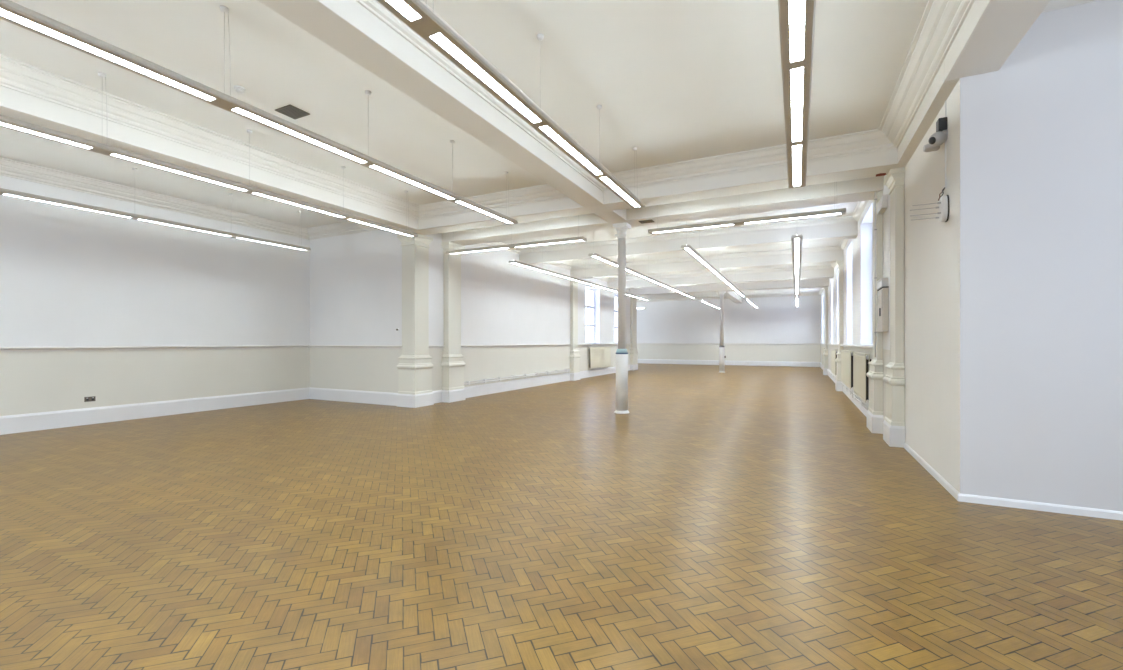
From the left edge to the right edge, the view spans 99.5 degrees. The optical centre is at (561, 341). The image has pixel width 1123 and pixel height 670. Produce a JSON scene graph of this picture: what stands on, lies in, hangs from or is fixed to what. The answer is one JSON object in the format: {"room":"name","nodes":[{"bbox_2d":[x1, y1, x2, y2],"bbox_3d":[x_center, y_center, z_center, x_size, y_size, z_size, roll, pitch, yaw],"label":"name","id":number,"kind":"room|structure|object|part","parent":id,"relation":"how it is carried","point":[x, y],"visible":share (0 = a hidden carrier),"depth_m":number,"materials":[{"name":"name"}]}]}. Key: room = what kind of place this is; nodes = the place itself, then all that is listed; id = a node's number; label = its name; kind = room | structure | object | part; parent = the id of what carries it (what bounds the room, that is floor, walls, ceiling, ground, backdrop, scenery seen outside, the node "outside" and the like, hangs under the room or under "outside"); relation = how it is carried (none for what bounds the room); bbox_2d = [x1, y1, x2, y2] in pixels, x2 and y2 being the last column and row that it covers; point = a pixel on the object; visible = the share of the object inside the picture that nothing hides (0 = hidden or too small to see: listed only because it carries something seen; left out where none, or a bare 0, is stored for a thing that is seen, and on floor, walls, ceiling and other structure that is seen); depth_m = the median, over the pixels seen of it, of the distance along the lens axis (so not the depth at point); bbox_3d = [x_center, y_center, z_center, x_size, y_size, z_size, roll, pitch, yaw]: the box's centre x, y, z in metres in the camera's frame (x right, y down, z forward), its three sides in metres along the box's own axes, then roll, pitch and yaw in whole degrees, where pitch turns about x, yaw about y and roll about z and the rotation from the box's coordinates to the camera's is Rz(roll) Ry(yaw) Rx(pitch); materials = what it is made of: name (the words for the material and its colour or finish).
{"room":"empty hall","nodes":[
{"label":"empty hall","id":0,"kind":"room"},
{"bbox_2d":[0,175,309,415],"bbox_3d":[-9.505,-0.715,7.112,0.250,4.430,12.300,0,0,26],"label":"wall","id":1,"kind":"structure","parent":0,"point":[70,277],"depth_m":9.27,"materials":[{"name":"paint"}]},
{"bbox_2d":[84,396,95,401],"bbox_3d":[-8.592,1.040,8.657,0.012,0.088,0.150,0,0,26],"label":"outlet","id":2,"kind":"object","parent":1,"relation":"attached to","point":[93,398],"visible":1,"depth_m":8.65,"materials":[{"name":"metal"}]},
{"bbox_2d":[0,387,309,434],"bbox_3d":[-9.381,1.350,7.050,0.028,0.300,12.300,0,0,26],"label":"baseboard","id":3,"kind":"structure","parent":1,"relation":"attached to","point":[9,424],"depth_m":9.25,"materials":[{"name":"white paint"}]},
{"bbox_2d":[0,345,309,351],"bbox_3d":[-9.372,0.123,7.046,0.048,0.083,12.300,0,0,26],"label":"trim","id":4,"kind":"structure","parent":1,"relation":"attached to","point":[91,348],"depth_m":9.23,"materials":[{"name":"paint"}]},
{"bbox_2d":[0,157,380,239],"bbox_3d":[-7.780,-2.815,6.257,3.600,0.230,12.300,0,0,26],"label":"trim","id":5,"kind":"structure","parent":1,"relation":"attached to","point":[8,167],"depth_m":9.50,"materials":[{"name":"paint"}]},
{"bbox_2d":[309,230,401,405],"bbox_3d":[-5.223,-0.715,12.061,3.528,4.430,0.428,0,0,26],"label":"wall","id":6,"kind":"structure","parent":0,"point":[356,278],"depth_m":11.78,"materials":[{"name":"paint"}]},
{"bbox_2d":[309,345,401,348],"bbox_3d":[-5.205,0.123,11.818,3.275,0.083,0.048,0,0,26],"label":"trim","id":7,"kind":"structure","parent":6,"relation":"attached to","point":[310,346],"depth_m":11.70,"materials":[{"name":"paint"}]},
{"bbox_2d":[426,233,629,390],"bbox_3d":[0.230,-0.715,18.722,0.320,4.430,16.248,0,0,26],"label":"wall","id":8,"kind":"structure","parent":0,"point":[503,302],"depth_m":14.71,"materials":[{"name":"paint"}]},
{"bbox_2d":[396,234,433,407],"bbox_3d":[-3.449,-0.492,11.211,0.564,3.985,0.629,0,0,26],"label":"pilaster","id":9,"kind":"object","parent":8,"relation":"attached to","point":[415,366],"visible":1,"depth_m":11.02,"materials":[{"name":"white paint"}]},
{"bbox_3d":[-3.449,0.465,11.211,0.564,0.330,0.629,0,0,26],"label":"moulding","id":10,"kind":"part","parent":9,"relation":"part of","materials":[{"name":"beige paint"}]},
{"bbox_2d":[432,390,441,402],"bbox_3d":[-3.088,1.350,11.638,0.028,0.300,0.470,0,0,26],"label":"baseboard","id":11,"kind":"structure","parent":8,"relation":"attached to","point":[437,394],"depth_m":11.69,"materials":[{"name":"white paint"}]},
{"bbox_2d":[429,345,444,348],"bbox_3d":[-3.078,0.123,11.636,0.048,0.083,0.595,0,0,26],"label":"trim","id":12,"kind":"structure","parent":8,"relation":"attached to","point":[430,346],"depth_m":11.66,"materials":[{"name":"paint"}]},
{"bbox_2d":[441,242,465,402],"bbox_3d":[-2.742,-0.492,12.080,0.248,3.985,0.654,0,0,26],"label":"pilaster","id":13,"kind":"object","parent":8,"relation":"attached to","point":[453,390],"visible":0.91,"depth_m":11.94,"materials":[{"name":"beige paint"}]},
{"bbox_3d":[-2.742,0.465,12.080,0.248,0.330,0.654,0,0,26],"label":"moulding","id":14,"kind":"part","parent":13,"relation":"part of","materials":[{"name":"beige paint"}]},
{"bbox_2d":[461,344,570,347],"bbox_3d":[-1.185,0.123,15.454,0.048,0.083,6.920,0,0,26],"label":"trim","id":15,"kind":"structure","parent":8,"relation":"attached to","point":[527,345],"depth_m":14.76,"materials":[{"name":"paint"}]},
{"bbox_2d":[464,373,569,397],"bbox_3d":[-1.194,1.350,15.459,0.028,0.300,6.800,0,0,26],"label":"baseboard","id":16,"kind":"structure","parent":8,"relation":"attached to","point":[485,389],"depth_m":14.82,"materials":[{"name":"white paint"}]},
{"bbox_2d":[464,369,569,384],"bbox_3d":[-1.173,1.095,15.437,0.084,0.106,6.700,0,0,26],"label":"pipe","id":17,"kind":"object","parent":8,"relation":"attached to","point":[564,370],"visible":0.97,"depth_m":14.72,"materials":[{"name":"white metal"}]},
{"bbox_2d":[444,213,592,232],"bbox_3d":[-1.190,-2.825,10.523,4.420,0.210,0.800,0,0,26],"label":"trim","id":18,"kind":"structure","parent":8,"relation":"attached to","point":[590,213],"depth_m":10.72,"materials":[{"name":"paint"}]},
{"bbox_2d":[569,280,580,380],"bbox_3d":[0.534,-0.492,18.732,0.208,3.985,0.604,0,0,26],"label":"pilaster","id":19,"kind":"object","parent":8,"relation":"attached to","point":[575,374],"visible":0.95,"depth_m":18.57,"materials":[{"name":"beige paint"}]},
{"bbox_3d":[0.534,0.465,18.732,0.208,0.330,0.604,0,0,26],"label":"moulding","id":20,"kind":"part","parent":19,"relation":"part of","materials":[{"name":"beige paint"}]},
{"bbox_2d":[589,347,610,368],"bbox_3d":[1.706,0.781,21.196,0.126,1.114,2.504,0,0,26],"label":"radiator","id":21,"kind":"object","parent":8,"relation":"attached to","point":[599,357],"visible":1,"depth_m":21.02,"materials":[{"name":"beige metal"}]},
{"bbox_2d":[585,287,617,343],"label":"window","id":22,"kind":"structure","parent":8,"relation":"in","point":[587,289],"depth_m":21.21,"materials":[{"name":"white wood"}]},
{"bbox_3d":[1.123,-1.140,20.761,0.060,2.440,1.600,0,0,26],"label":"frame","id":23,"kind":"part","parent":22,"relation":"part of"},
{"bbox_2d":[578,344,630,344],"bbox_3d":[2.127,0.107,22.105,0.075,0.055,6.980,0,0,26],"label":"trim","id":24,"kind":"structure","parent":8,"relation":"attached to","point":[578,344],"depth_m":21.25,"materials":[{"name":"paint"}]},
{"bbox_2d":[580,365,629,378],"bbox_3d":[2.106,1.350,22.116,0.028,0.300,6.860,0,0,26],"label":"baseboard","id":25,"kind":"structure","parent":8,"relation":"attached to","point":[596,372],"depth_m":21.16,"materials":[{"name":"white paint"}]},
{"bbox_2d":[614,295,617,343],"bbox_3d":[2.783,-1.140,23.845,0.294,2.440,1.600,0,0,26],"label":"window","id":26,"kind":"structure","parent":8,"relation":"in","point":[615,296],"depth_m":23.90,"materials":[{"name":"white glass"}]},
{"bbox_2d":[630,296,637,369],"bbox_3d":[3.891,-0.492,25.505,0.208,3.985,0.822,0,0,26],"label":"pilaster","id":27,"kind":"object","parent":8,"relation":"attached to","point":[633,301],"visible":0.92,"depth_m":25.36,"materials":[{"name":"beige paint"}]},
{"bbox_3d":[3.891,0.465,25.505,0.208,0.330,0.822,0,0,26],"label":"moulding","id":28,"kind":"part","parent":27,"relation":"part of","materials":[{"name":"beige paint"}]},
{"bbox_2d":[639,219,653,223],"bbox_3d":[1.756,-2.484,9.800,0.280,0.012,0.200,0,0,26],"label":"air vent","id":29,"kind":"object","parent":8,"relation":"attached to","point":[651,220],"visible":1,"depth_m":9.77,"materials":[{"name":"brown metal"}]},
{"bbox_2d":[442,176,883,245],"bbox_3d":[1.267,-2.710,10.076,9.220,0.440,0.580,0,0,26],"label":"trim","id":30,"kind":"structure","parent":8,"relation":"attached to","point":[864,189],"depth_m":9.22,"materials":[{"name":"paint"}]},
{"bbox_2d":[485,200,868,253],"bbox_3d":[2.089,-2.865,11.733,9.220,0.130,3.120,0,0,26],"label":"trim","id":31,"kind":"structure","parent":8,"relation":"attached to","point":[861,205],"depth_m":12.49,"materials":[{"name":"paint"}]},
{"bbox_2d":[519,222,857,264],"bbox_3d":[2.870,-2.710,13.310,9.220,0.440,0.400,0,0,26],"label":"trim","id":32,"kind":"structure","parent":8,"relation":"attached to","point":[843,231],"depth_m":12.64,"materials":[{"name":"paint"}]},
{"bbox_2d":[551,239,848,269],"bbox_3d":[3.715,-2.865,15.012,9.220,0.130,3.400,0,0,26],"label":"trim","id":33,"kind":"structure","parent":8,"relation":"attached to","point":[843,243],"depth_m":16.04,"materials":[{"name":"paint"}]},
{"bbox_2d":[570,250,842,278],"bbox_3d":[4.558,-2.710,16.715,9.220,0.440,0.400,0,0,26],"label":"trim","id":34,"kind":"structure","parent":8,"relation":"attached to","point":[828,256],"depth_m":16.09,"materials":[{"name":"paint"}]},
{"bbox_2d":[596,263,835,281],"bbox_3d":[5.458,-2.865,18.529,9.220,0.130,3.650,0,0,26],"label":"trim","id":35,"kind":"structure","parent":8,"relation":"attached to","point":[832,266],"depth_m":19.70,"materials":[{"name":"paint"}]},
{"bbox_2d":[607,269,833,288],"bbox_3d":[6.357,-2.710,20.343,9.220,0.440,0.400,0,0,26],"label":"trim","id":36,"kind":"structure","parent":8,"relation":"attached to","point":[821,273],"depth_m":19.75,"materials":[{"name":"paint"}]},
{"bbox_2d":[629,278,828,295],"bbox_3d":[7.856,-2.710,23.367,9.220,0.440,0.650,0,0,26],"label":"trim","id":37,"kind":"structure","parent":8,"relation":"attached to","point":[817,283],"depth_m":22.85,"materials":[{"name":"paint"}]},
{"bbox_2d":[0,0,1095,299],"bbox_3d":[2.708,-3.030,14.468,19.040,0.200,36.970,0,0,26],"label":"ceiling","id":38,"kind":"structure","parent":0,"point":[673,81],"depth_m":5.40,"materials":[{"name":"paint"}]},
{"bbox_2d":[0,167,310,250],"bbox_3d":[-7.547,-2.505,7.291,0.210,0.850,7.920,0,0,26],"label":"pendant light","id":39,"kind":"object","parent":38,"relation":"hanging from","point":[6,192],"visible":1,"depth_m":8.00,"materials":[{"name":"metal"}]},
{"bbox_2d":[0,86,417,230],"bbox_3d":[-6.035,-2.710,5.241,0.430,0.440,12.030,0,0,26],"label":"trim","id":40,"kind":"structure","parent":38,"relation":"attached to","point":[14,104],"depth_m":6.43,"materials":[{"name":"paint"}]},
{"bbox_2d":[0,72,417,237],"bbox_3d":[-4.680,-2.505,5.869,0.210,0.850,7.920,0,0,26],"label":"pendant light","id":41,"kind":"object","parent":38,"relation":"hanging from","point":[6,122],"visible":1,"depth_m":5.77,"materials":[{"name":"metal"}]},
{"bbox_3d":[-5.020,-2.101,5.184,0.094,0.042,0.170,0,0,26],"label":"joint plate","id":42,"kind":"part","parent":41,"relation":"part of","materials":[{"name":"white metal"}]},
{"bbox_2d":[233,85,245,93],"bbox_3d":[-3.713,-2.904,5.479,0.120,0.052,0.120,0,0,26],"label":"smoke detector","id":43,"kind":"object","parent":38,"relation":"attached to","point":[239,89],"visible":1,"depth_m":5.45,"materials":[{"name":"white plastic"}]},
{"bbox_2d":[0,0,517,224],"bbox_3d":[-2.619,-2.505,4.848,0.210,0.850,7.920,0,0,26],"label":"pendant light","id":44,"kind":"object","parent":38,"relation":"hanging from","point":[14,13],"visible":1,"depth_m":4.06,"materials":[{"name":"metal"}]},
{"bbox_3d":[-2.959,-2.101,4.162,0.094,0.042,0.170,0,0,26],"label":"joint plate","id":45,"kind":"part","parent":44,"relation":"part of","materials":[{"name":"white metal"}]},
{"bbox_2d":[0,54,568,219],"bbox_3d":[-4.055,-2.815,4.259,3.990,0.230,12.030,0,0,26],"label":"beam","id":46,"kind":"structure","parent":38,"relation":"attached to","point":[15,75],"depth_m":6.72,"materials":[{"name":"paint"}]},
{"bbox_2d":[275,105,309,118],"bbox_3d":[-3.422,-2.924,6.044,0.300,0.012,0.270,0,0,26],"label":"ceiling vent","id":47,"kind":"object","parent":38,"relation":"in","point":[291,111],"visible":1,"depth_m":6.04,"materials":[{"name":"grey metal"}]},
{"bbox_2d":[257,0,603,206],"bbox_3d":[-2.088,-2.710,3.284,0.400,0.440,12.030,0,0,26],"label":"ceiling beam","id":48,"kind":"structure","parent":38,"relation":"attached to","point":[345,26],"depth_m":4.59,"materials":[{"name":"paint"}]},
{"bbox_2d":[377,0,644,208],"bbox_3d":[-0.559,-2.505,3.826,0.210,0.850,7.920,0,0,26],"label":"pendant light","id":49,"kind":"object","parent":38,"relation":"hanging from","point":[413,13],"visible":1,"depth_m":3.85,"materials":[{"name":"metal"}]},
{"bbox_3d":[-0.898,-2.101,3.141,0.094,0.042,0.170,0,0,26],"label":"joint plate","id":50,"kind":"part","parent":49,"relation":"part of","materials":[{"name":"metal"}]},
{"bbox_3d":[-0.203,-2.101,4.543,0.094,0.042,0.100,0,0,26],"label":"joint plate","id":51,"kind":"part","parent":49,"relation":"part of","materials":[{"name":"white metal"}]},
{"bbox_2d":[446,236,586,254],"bbox_3d":[-1.100,-2.400,10.479,3.520,0.640,0.210,0,0,26],"label":"pendant light","id":52,"kind":"object","parent":38,"relation":"hanging from","point":[573,239],"visible":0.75,"depth_m":10.35,"materials":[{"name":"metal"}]},
{"bbox_2d":[508,246,649,300],"bbox_3d":[1.524,-2.505,18.160,0.210,0.850,12.734,0,0,26],"label":"pendant light","id":53,"kind":"object","parent":38,"relation":"hanging from","point":[514,262],"visible":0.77,"depth_m":15.08,"materials":[{"name":"metal"}]},
{"bbox_2d":[588,253,617,267],"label":"pendant light","id":54,"kind":"object","parent":38,"relation":"hanging from","point":[613,263],"depth_m":12.02,"materials":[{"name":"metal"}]},
{"bbox_2d":[594,209,625,221],"bbox_3d":[0.970,-2.710,9.453,0.400,0.440,0.800,0,0,26],"label":"trim","id":55,"kind":"structure","parent":38,"relation":"attached to","point":[615,215],"depth_m":9.43,"materials":[{"name":"paint"}]},
{"bbox_2d":[626,267,695,298],"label":"pendant light","id":56,"kind":"object","parent":38,"relation":"hanging from","point":[629,270],"depth_m":16.63,"materials":[{"name":"metal"}]},
{"bbox_2d":[700,293,719,308],"bbox_3d":[8.614,-2.505,27.168,0.210,0.850,6.434,0,0,26],"label":"pendant light","id":57,"kind":"object","parent":38,"relation":"hanging from","point":[703,301],"visible":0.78,"depth_m":26.35,"materials":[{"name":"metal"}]},
{"bbox_2d":[681,229,745,296],"bbox_3d":[5.556,-2.505,16.161,0.210,0.850,12.734,0,0,26],"label":"pendant light","id":58,"kind":"object","parent":38,"relation":"hanging from","point":[691,251],"visible":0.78,"depth_m":12.92,"materials":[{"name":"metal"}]},
{"bbox_2d":[648,181,845,233],"bbox_3d":[3.133,-2.400,8.380,3.230,0.640,0.210,0,0,26],"label":"pendant light","id":59,"kind":"object","parent":38,"relation":"hanging from","point":[842,211],"visible":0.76,"depth_m":8.24,"materials":[{"name":"metal"}]},
{"bbox_2d":[745,294,758,307],"bbox_3d":[10.540,-2.505,26.213,0.210,0.850,6.434,0,0,26],"label":"pendant light","id":60,"kind":"object","parent":38,"relation":"hanging from","point":[748,300],"visible":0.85,"depth_m":25.67,"materials":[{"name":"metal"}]},
{"bbox_2d":[778,0,815,188],"bbox_3d":[1.412,-2.505,2.849,0.210,0.850,7.920,0,0,26],"label":"pendant light","id":61,"kind":"object","parent":38,"relation":"hanging from","point":[796,17],"visible":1,"depth_m":3.72,"materials":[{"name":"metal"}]},
{"bbox_3d":[2.467,-2.101,4.977,0.094,0.042,0.110,0,0,26],"label":"joint plate","id":62,"kind":"part","parent":61,"relation":"part of","materials":[{"name":"white metal"}]},
{"bbox_3d":[1.768,-2.101,3.566,0.094,0.042,0.100,0,0,26],"label":"joint plate","id":63,"kind":"part","parent":61,"relation":"part of","materials":[{"name":"white metal"}]},
{"bbox_2d":[791,234,802,294],"bbox_3d":[7.527,-2.505,15.184,0.210,0.850,12.734,0,0,26],"label":"pendant light","id":64,"kind":"object","parent":38,"relation":"hanging from","point":[796,240],"visible":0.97,"depth_m":11.98,"materials":[{"name":"metal"}]},
{"bbox_2d":[795,297,798,306],"bbox_3d":[12.511,-2.505,25.236,0.210,0.850,6.434,0,0,26],"label":"pendant light","id":65,"kind":"object","parent":38,"relation":"hanging from","point":[796,298],"visible":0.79,"depth_m":24.73,"materials":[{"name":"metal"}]},
{"bbox_2d":[0,363,1122,669],"bbox_3d":[2.708,1.560,14.468,19.040,0.120,36.970,0,0,26],"label":"floor","id":66,"kind":"structure","parent":0,"point":[743,517],"depth_m":3.54,"materials":[{"name":"brown wood"}]},
{"bbox_2d":[612,222,630,413],"bbox_3d":[1.280,-0.494,10.080,0.316,3.989,0.316,0,0,26],"label":"column","id":67,"kind":"structure","parent":66,"relation":"on","point":[621,228],"depth_m":10.00,"materials":[{"name":"white paint"}]},
{"bbox_3d":[1.280,0.850,10.080,0.256,1.190,0.256,0,0,26],"label":"casing","id":68,"kind":"part","parent":67,"relation":"part of","materials":[{"name":"white paint"}]},
{"bbox_2d":[718,291,725,372],"bbox_3d":[7.894,-0.494,23.376,0.316,3.989,0.316,0,0,26],"label":"column","id":69,"kind":"structure","parent":66,"relation":"on","point":[721,347],"depth_m":23.30,"materials":[{"name":"white metal"}]},
{"bbox_3d":[7.894,0.850,23.376,0.256,1.190,0.256,0,0,26],"label":"casing","id":70,"kind":"part","parent":69,"relation":"part of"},
{"bbox_2d":[637,295,820,361],"bbox_3d":[9.102,-0.715,31.790,15.110,4.430,0.250,0,0,26],"label":"wall","id":71,"kind":"structure","parent":0,"point":[776,319],"depth_m":30.66,"materials":[{"name":"paint"}]},
{"bbox_2d":[637,297,727,301],"bbox_3d":[5.253,-2.865,29.429,9.670,0.130,7.400,0,0,26],"label":"trim","id":72,"kind":"structure","parent":71,"relation":"attached to","point":[707,298],"depth_m":32.09,"materials":[{"name":"paint"}]},
{"bbox_2d":[637,343,819,344],"bbox_3d":[9.036,0.123,31.657,14.470,0.083,0.048,0,0,26],"label":"trim","id":73,"kind":"structure","parent":71,"relation":"attached to","point":[637,343],"depth_m":30.24,"materials":[{"name":"paint"}]},
{"bbox_2d":[638,359,819,366],"bbox_3d":[9.040,1.350,31.666,14.470,0.300,0.028,0,0,26],"label":"baseboard","id":74,"kind":"structure","parent":71,"relation":"attached to","point":[649,361],"depth_m":30.58,"materials":[{"name":"white paint"}]},
{"bbox_2d":[724,291,741,302],"bbox_3d":[9.709,-2.710,27.081,0.400,0.440,7.650,0,0,26],"label":"trim","id":75,"kind":"structure","parent":71,"relation":"attached to","point":[732,296],"depth_m":27.19,"materials":[{"name":"paint"}]},
{"bbox_2d":[821,175,889,419],"bbox_3d":[10.409,-0.715,17.776,0.320,4.430,23.700,0,0,26],"label":"wall","id":76,"kind":"structure","parent":0,"point":[858,252],"depth_m":10.77,"materials":[{"name":"paint"}]},
{"bbox_2d":[734,287,823,297],"bbox_3d":[11.859,-2.865,26.015,4.400,0.130,7.650,0,0,26],"label":"trim","id":77,"kind":"structure","parent":76,"relation":"attached to","point":[821,289],"depth_m":29.23,"materials":[{"name":"paint"}]},
{"bbox_2d":[822,347,824,365],"bbox_3d":[12.884,0.796,23.272,0.126,1.084,2.054,0,0,26],"label":"radiator","id":78,"kind":"object","parent":76,"relation":"attached to","point":[823,348],"visible":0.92,"depth_m":22.95,"materials":[{"name":"beige metal"}]},
{"bbox_3d":[12.847,0.700,23.320,0.019,0.880,2.000,0,0,26],"label":"panel","id":79,"kind":"part","parent":78,"relation":"part of","materials":[{"name":"beige metal"}]},
{"bbox_2d":[823,287,827,374],"bbox_3d":[12.101,-0.492,21.770,0.188,3.985,0.604,0,0,26],"label":"pilaster","id":80,"kind":"object","parent":76,"relation":"attached to","point":[825,289],"visible":1,"depth_m":21.55,"materials":[{"name":"beige paint"}]},
{"bbox_3d":[12.101,0.465,21.770,0.188,0.330,0.604,0,0,26],"label":"moulding","id":81,"kind":"part","parent":80,"relation":"part of","materials":[{"name":"beige paint"}]},
{"bbox_2d":[831,349,837,375],"bbox_3d":[9.641,0.796,16.732,0.126,1.084,2.054,0,0,26],"label":"radiator","id":82,"kind":"object","parent":76,"relation":"attached to","point":[833,351],"visible":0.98,"depth_m":16.61,"materials":[{"name":"beige metal"}]},
{"bbox_2d":[835,260,843,390],"bbox_3d":[8.599,-0.492,14.706,0.188,3.985,0.554,0,0,26],"label":"pilaster","id":83,"kind":"object","parent":76,"relation":"attached to","point":[838,387],"visible":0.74,"depth_m":14.51,"materials":[{"name":"beige paint"}]},
{"bbox_3d":[8.599,0.465,14.706,0.188,0.330,0.554,0,0,26],"label":"moulding","id":84,"kind":"part","parent":83,"relation":"part of","materials":[{"name":"beige paint"}]},
{"bbox_2d":[841,350,853,397],"bbox_3d":[7.554,0.781,12.521,0.126,1.114,2.654,0,0,26],"label":"radiator","id":85,"kind":"object","parent":76,"relation":"attached to","point":[847,357],"visible":1,"depth_m":12.00,"materials":[{"name":"beige metal"}]},
{"bbox_3d":[7.517,0.685,12.569,0.019,0.910,2.600,0,0,26],"label":"panel","id":86,"kind":"part","parent":85,"relation":"part of","materials":[{"name":"beige metal"}]},
{"bbox_3d":[7.577,0.685,12.539,0.011,0.890,2.580,0,0,26],"label":"panel","id":87,"kind":"part","parent":85,"relation":"part of","materials":[{"name":"beige metal"}]},
{"bbox_2d":[841,382,866,409],"bbox_3d":[7.016,1.265,11.411,0.046,0.110,6.680,0,0,26],"label":"pipe","id":88,"kind":"object","parent":76,"relation":"attached to","point":[856,397],"visible":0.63,"depth_m":10.84,"materials":[{"name":"beige metal"}]},
{"bbox_2d":[843,386,866,416],"bbox_3d":[7.053,1.350,11.399,0.028,0.300,6.750,0,0,26],"label":"baseboard","id":89,"kind":"structure","parent":76,"relation":"attached to","point":[862,409],"depth_m":11.06,"materials":[{"name":"white paint"}]},
{"bbox_2d":[841,345,872,348],"bbox_3d":[7.032,0.107,11.409,0.075,0.055,6.870,0,0,26],"label":"trim","id":90,"kind":"structure","parent":76,"relation":"attached to","point":[853,346],"depth_m":10.51,"materials":[{"name":"paint"}]},
{"bbox_2d":[854,352,870,409],"bbox_3d":[6.199,0.781,9.788,0.126,1.114,2.054,0,0,26],"label":"radiator","id":91,"kind":"object","parent":76,"relation":"attached to","point":[861,366],"visible":1,"depth_m":9.41,"materials":[{"name":"beige metal"}]},
{"bbox_3d":[6.163,0.685,9.836,0.019,0.910,2.000,0,0,26],"label":"panel","id":92,"kind":"part","parent":91,"relation":"part of","materials":[{"name":"beige metal"}]},
{"bbox_2d":[866,191,883,433],"bbox_3d":[5.332,-0.494,8.088,0.163,3.988,0.674,0,0,26],"label":"pilaster","id":93,"kind":"object","parent":76,"relation":"attached to","point":[875,418],"visible":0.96,"depth_m":7.84,"materials":[{"name":"white paint"}]},
{"bbox_3d":[5.332,0.465,8.088,0.163,0.330,0.674,0,0,26],"label":"moulding","id":94,"kind":"part","parent":93,"relation":"part of","materials":[{"name":"beige paint"}]},
{"bbox_2d":[874,192,876,356],"bbox_3d":[5.191,-1.115,7.849,0.038,2.730,0.024,0,0,26],"label":"cable trunking","id":95,"kind":"object","parent":93,"relation":"attached to","point":[875,199],"visible":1,"depth_m":7.84,"materials":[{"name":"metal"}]},
{"bbox_2d":[877,194,887,214],"bbox_3d":[5.147,-2.201,7.621,0.082,0.202,0.432,0,0,26],"label":"junction box","id":96,"kind":"object","parent":76,"relation":"attached to","point":[882,205],"visible":1,"depth_m":7.47,"materials":[{"name":"white plastic"}]},
{"bbox_2d":[877,278,887,289],"bbox_3d":[5.134,-0.932,7.604,0.089,0.135,0.494,0,0,26],"label":"junction box","id":97,"kind":"object","parent":76,"relation":"attached to","point":[883,282],"visible":0.94,"depth_m":7.40,"materials":[{"name":"white plastic"}]},
{"bbox_2d":[877,286,888,331],"bbox_3d":[5.125,-0.509,7.591,0.095,0.698,0.545,0,0,26],"label":"electrical box","id":98,"kind":"object","parent":76,"relation":"attached to","point":[883,292],"visible":1,"depth_m":7.36,"materials":[{"name":"white plastic"}]},
{"bbox_3d":[5.100,-0.500,7.606,0.008,0.640,0.500,0,0,26],"label":"door","id":99,"kind":"part","parent":98,"relation":"part of","materials":[{"name":"grey metal"}]},
{"bbox_2d":[904,79,959,492],"bbox_3d":[4.532,-0.715,5.786,0.220,4.430,3.006,0,0,26],"label":"wall","id":100,"kind":"structure","parent":0,"point":[931,246],"depth_m":5.32,"materials":[{"name":"beige paint"}]},
{"bbox_2d":[410,149,907,234],"bbox_3d":[0.728,-2.710,8.864,9.330,0.440,0.470,0,0,26],"label":"trim","id":101,"kind":"structure","parent":100,"relation":"attached to","point":[866,165],"depth_m":7.96,"materials":[{"name":"paint"}]},
{"bbox_2d":[355,0,974,191],"bbox_3d":[0.057,-2.815,2.221,4.390,0.230,12.030,0,0,26],"label":"trim","id":102,"kind":"structure","parent":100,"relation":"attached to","point":[941,21],"depth_m":5.83,"materials":[{"name":"paint"}]},
{"bbox_2d":[883,167,904,447],"bbox_3d":[4.918,-0.492,7.035,0.188,3.985,0.579,0,0,26],"label":"pilaster","id":103,"kind":"object","parent":100,"relation":"attached to","point":[894,422],"visible":0.99,"depth_m":6.83,"materials":[{"name":"white paint"}]},
{"bbox_3d":[4.918,0.465,7.035,0.188,0.330,0.579,0,0,26],"label":"moulding","id":104,"kind":"part","parent":103,"relation":"part of","materials":[{"name":"beige paint"}]},
{"bbox_2d":[898,61,959,163],"bbox_3d":[4.229,-2.710,5.559,0.120,0.440,2.341,0,0,26],"label":"trim","id":105,"kind":"structure","parent":100,"relation":"attached to","point":[939,91],"depth_m":5.28,"materials":[{"name":"paint"}]},
{"bbox_2d":[910,187,949,221],"bbox_3d":[3.814,-1.412,4.943,0.316,0.354,0.175,0,0,26],"label":"wall bracket","id":106,"kind":"object","parent":100,"relation":"attached to","point":[944,204],"visible":1,"depth_m":4.86,"materials":[{"name":"white plastic"}]},
{"bbox_3d":[3.924,-1.370,4.886,0.040,0.262,0.165,0,0,26],"label":"plate","id":107,"kind":"part","parent":106,"relation":"part of","materials":[{"name":"white plastic"}]},
{"bbox_2d":[904,443,959,500],"bbox_3d":[4.304,1.465,5.600,0.022,0.070,2.522,0,0,26],"label":"baseboard","id":108,"kind":"structure","parent":100,"relation":"attached to","point":[936,475],"depth_m":5.24,"materials":[{"name":"white paint"}]},
{"bbox_2d":[923,117,947,151],"bbox_3d":[3.909,-2.164,4.965,0.165,0.282,0.255,0,0,26],"label":"security camera","id":109,"kind":"object","parent":100,"relation":"attached to","point":[938,138],"visible":1,"depth_m":4.88,"materials":[{"name":"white plastic"}]},
{"bbox_2d":[945,142,945,187],"bbox_3d":[3.966,-1.835,4.904,0.010,0.490,0.020,0,0,26],"label":"cable conduit","id":110,"kind":"object","parent":100,"relation":"attached to","point":[945,142],"visible":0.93,"depth_m":4.90,"materials":[{"name":"white plastic"}]},
{"bbox_2d":[944,0,1050,80],"bbox_3d":[1.683,-2.710,0.108,0.400,0.440,9.689,0,0,26],"label":"beam","id":111,"kind":"structure","parent":100,"relation":"attached to","point":[991,30],"depth_m":3.90,"materials":[{"name":"paint"}]},
{"bbox_2d":[960,0,1122,511],"bbox_3d":[5.476,-0.715,3.638,3.820,4.430,0.004,0,0,26],"label":"wall","id":112,"kind":"structure","parent":0,"point":[1056,102],"depth_m":4.22,"materials":[{"name":"white paint"}]},
{"bbox_2d":[958,493,1122,520],"bbox_3d":[5.460,1.465,3.632,3.842,0.070,0.022,0,0,26],"label":"baseboard","id":113,"kind":"structure","parent":112,"relation":"attached to","point":[1047,507],"depth_m":4.21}
]}

